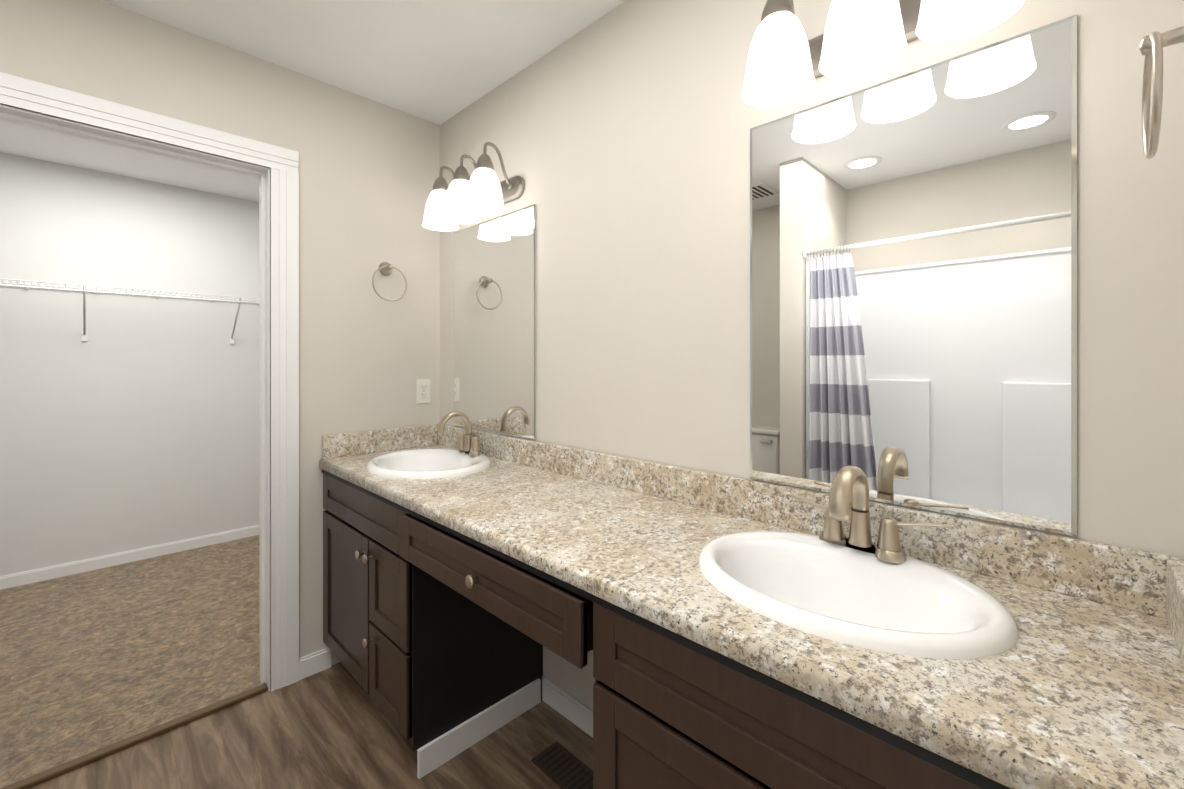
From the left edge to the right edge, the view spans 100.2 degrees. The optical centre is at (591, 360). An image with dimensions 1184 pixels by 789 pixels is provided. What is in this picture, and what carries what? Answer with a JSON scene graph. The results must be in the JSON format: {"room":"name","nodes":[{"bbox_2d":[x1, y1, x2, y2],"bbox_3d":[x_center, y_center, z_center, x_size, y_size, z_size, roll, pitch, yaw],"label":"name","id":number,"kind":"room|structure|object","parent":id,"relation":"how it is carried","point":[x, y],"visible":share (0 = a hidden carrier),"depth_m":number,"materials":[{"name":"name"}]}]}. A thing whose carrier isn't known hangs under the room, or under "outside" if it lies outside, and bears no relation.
{"room":"bathroom","nodes":[
{"label":"bathroom","id":0,"kind":"room"},
{"bbox_2d":[0,535,263,787],"bbox_3d":[-2.373,1.329,2.346,2.140,0.112,2.652,0,0,44],"label":"floor carpet","id":1,"kind":"object","parent":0,"point":[93,660],"visible":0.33,"depth_m":2.18,"materials":[{"name":"beige carpet"}]},
{"bbox_2d":[28,662,592,788],"bbox_3d":[-0.598,1.337,0.604,2.835,0.100,2.652,0,0,44],"label":"floor","id":2,"kind":"structure","parent":0,"point":[332,727],"depth_m":1.62,"materials":[{"name":"brown wood"}]},
{"bbox_2d":[0,683,267,788],"bbox_3d":[-1.546,1.278,1.664,0.038,0.016,0.776,0,0,44],"label":"trim","id":3,"kind":"structure","parent":2,"relation":"on","point":[60,769],"depth_m":1.66,"materials":[{"name":"brown wood"}]},
{"bbox_2d":[531,741,592,788],"bbox_3d":[-0.045,1.283,1.517,0.315,0.005,0.110,0,0,44],"label":"floor vent","id":4,"kind":"object","parent":2,"relation":"in","point":[559,765],"visible":0.96,"depth_m":1.55,"materials":[{"name":"brown metal"}]},
{"bbox_2d":[319,467,1034,788],"bbox_3d":[-0.110,0.866,1.405,2.364,0.840,0.580,0,0,44],"label":"bathroom vanity","id":5,"kind":"object","parent":2,"relation":"on","point":[446,630],"depth_m":1.00,"materials":[{"name":"brown wood"}]},
{"bbox_2d":[319,455,1183,788],"bbox_3d":[-0.098,0.427,1.417,2.364,0.038,0.544,0,0,44],"label":"countertop","id":6,"kind":"structure","parent":5,"relation":"on","point":[1097,700],"depth_m":0.71,"materials":[{"name":"beige stone"}]},
{"bbox_2d":[343,443,518,486],"bbox_3d":[-0.642,0.469,1.955,0.530,0.168,0.450,0,0,44],"label":"sink","id":7,"kind":"object","parent":6,"relation":"in","point":[404,466],"depth_m":2.04,"materials":[{"name":"white ceramic"}]},
{"bbox_2d":[435,411,494,454],"bbox_3d":[-0.557,0.299,2.040,0.315,0.183,0.164,0,0,44],"label":"faucet","id":8,"kind":"object","parent":6,"relation":"on","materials":[{"name":"gold metal"}]},
{"bbox_2d":[651,511,1030,710],"bbox_3d":[0.445,0.470,0.910,0.515,0.168,0.410,0,0,44],"label":"sink","id":9,"kind":"object","parent":6,"relation":"in","point":[959,624],"depth_m":0.91,"materials":[{"name":"white ceramic"}]},
{"bbox_2d":[783,466,958,558],"bbox_3d":[0.515,0.300,0.981,0.315,0.183,0.164,0,0,44],"label":"faucet","id":10,"kind":"object","parent":6,"relation":"on","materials":[{"name":"gold metal"}]},
{"bbox_2d":[0,0,625,201],"bbox_3d":[-1.361,-1.214,1.352,4.975,0.100,2.652,0,0,44],"label":"ceiling","id":11,"kind":"structure","parent":0,"point":[439,62],"depth_m":1.84,"materials":[{"name":"paint"}]},
{"bbox_2d":[0,0,1183,709],"bbox_3d":[-1.361,0.061,1.353,4.975,2.450,2.652,0,0,44],"label":"wall","id":12,"kind":"structure","parent":0,"point":[618,136],"depth_m":1.83,"materials":[{"name":"paint"}]},
{"bbox_2d":[0,278,258,343],"bbox_3d":[-2.940,-0.279,2.901,0.310,0.317,2.395,0,0,44],"label":"wire closet shelf","id":13,"kind":"object","parent":12,"relation":"attached to","point":[84,332],"visible":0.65,"depth_m":2.95,"materials":[{"name":"white metal"}]},
{"bbox_2d":[0,72,592,737],"bbox_3d":[-1.765,0.223,1.749,3.605,2.125,2.412,0,0,44],"label":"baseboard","id":14,"kind":"structure","parent":12,"relation":"attached to","point":[84,116],"depth_m":1.94,"materials":[{"name":"white wood"}]},
{"bbox_2d":[323,424,438,458],"bbox_3d":[-0.937,0.359,2.235,0.020,0.099,0.512,0,0,44],"label":"backsplash","id":15,"kind":"structure","parent":12,"relation":"attached to","point":[354,443],"depth_m":2.20,"materials":[{"name":"beige stone"}]},
{"bbox_2d":[372,262,407,300],"bbox_3d":[-0.918,-0.358,2.228,0.062,0.182,0.160,0,0,44],"label":"towel ring","id":16,"kind":"object","parent":12,"relation":"attached to","point":[385,268],"visible":1,"depth_m":2.23,"materials":[{"name":"silver metal"}]},
{"bbox_2d":[417,379,429,403],"bbox_3d":[-0.809,0.145,2.379,0.008,0.115,0.070,0,0,44],"label":"electrical outlet plate","id":17,"kind":"object","parent":12,"relation":"attached to","point":[423,390],"visible":1,"depth_m":2.38,"materials":[{"name":"white plastic"}]},
{"bbox_2d":[422,142,524,230],"bbox_3d":[-0.511,-0.717,2.051,0.493,0.268,0.220,0,0,44],"label":"sconce","id":18,"kind":"object","parent":12,"relation":"attached to","point":[465,198],"visible":1,"depth_m":1.98,"materials":[{"name":"white glass"}]},
{"bbox_2d":[454,204,535,439],"bbox_3d":[-0.436,-0.150,2.128,0.610,0.914,0.006,0,0,44],"label":"mirror","id":19,"kind":"object","parent":12,"relation":"attached to","point":[494,325],"visible":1,"depth_m":2.09,"materials":[{"name":"clear glass"}]},
{"bbox_2d":[443,431,1182,614],"bbox_3d":[0.086,0.359,1.604,2.364,0.099,0.020,0,0,44],"label":"backsplash","id":20,"kind":"structure","parent":12,"relation":"attached to","point":[1119,576],"depth_m":0.98,"materials":[{"name":"beige stone"}]},
{"bbox_2d":[742,0,1024,107],"bbox_3d":[0.557,-0.736,1.004,0.493,0.268,0.220,0,0,44],"label":"sconce","id":21,"kind":"object","parent":12,"relation":"attached to","point":[788,62],"visible":1,"depth_m":1.03,"materials":[{"name":"white glass"}]},
{"bbox_2d":[750,14,1076,536],"bbox_3d":[0.632,-0.150,1.080,0.610,0.914,0.006,0,0,44],"label":"mirror","id":22,"kind":"object","parent":12,"relation":"attached to","point":[913,289],"visible":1,"depth_m":1.01,"materials":[{"name":"clear glass"}]},
{"bbox_2d":[1139,26,1183,158],"bbox_3d":[0.770,-0.367,0.654,0.062,0.182,0.160,0,0,44],"label":"towel ring","id":23,"kind":"object","parent":12,"relation":"attached to","point":[1152,44],"visible":1,"depth_m":0.65,"materials":[{"name":"silver metal"}]},
{"bbox_2d":[1163,555,1183,682],"bbox_3d":[0.736,0.360,0.594,0.020,0.099,0.512,0,0,44],"label":"backsplash","id":24,"kind":"structure","parent":12,"relation":"attached to","point":[1173,569],"depth_m":0.72,"materials":[{"name":"beige stone"}]}
]}

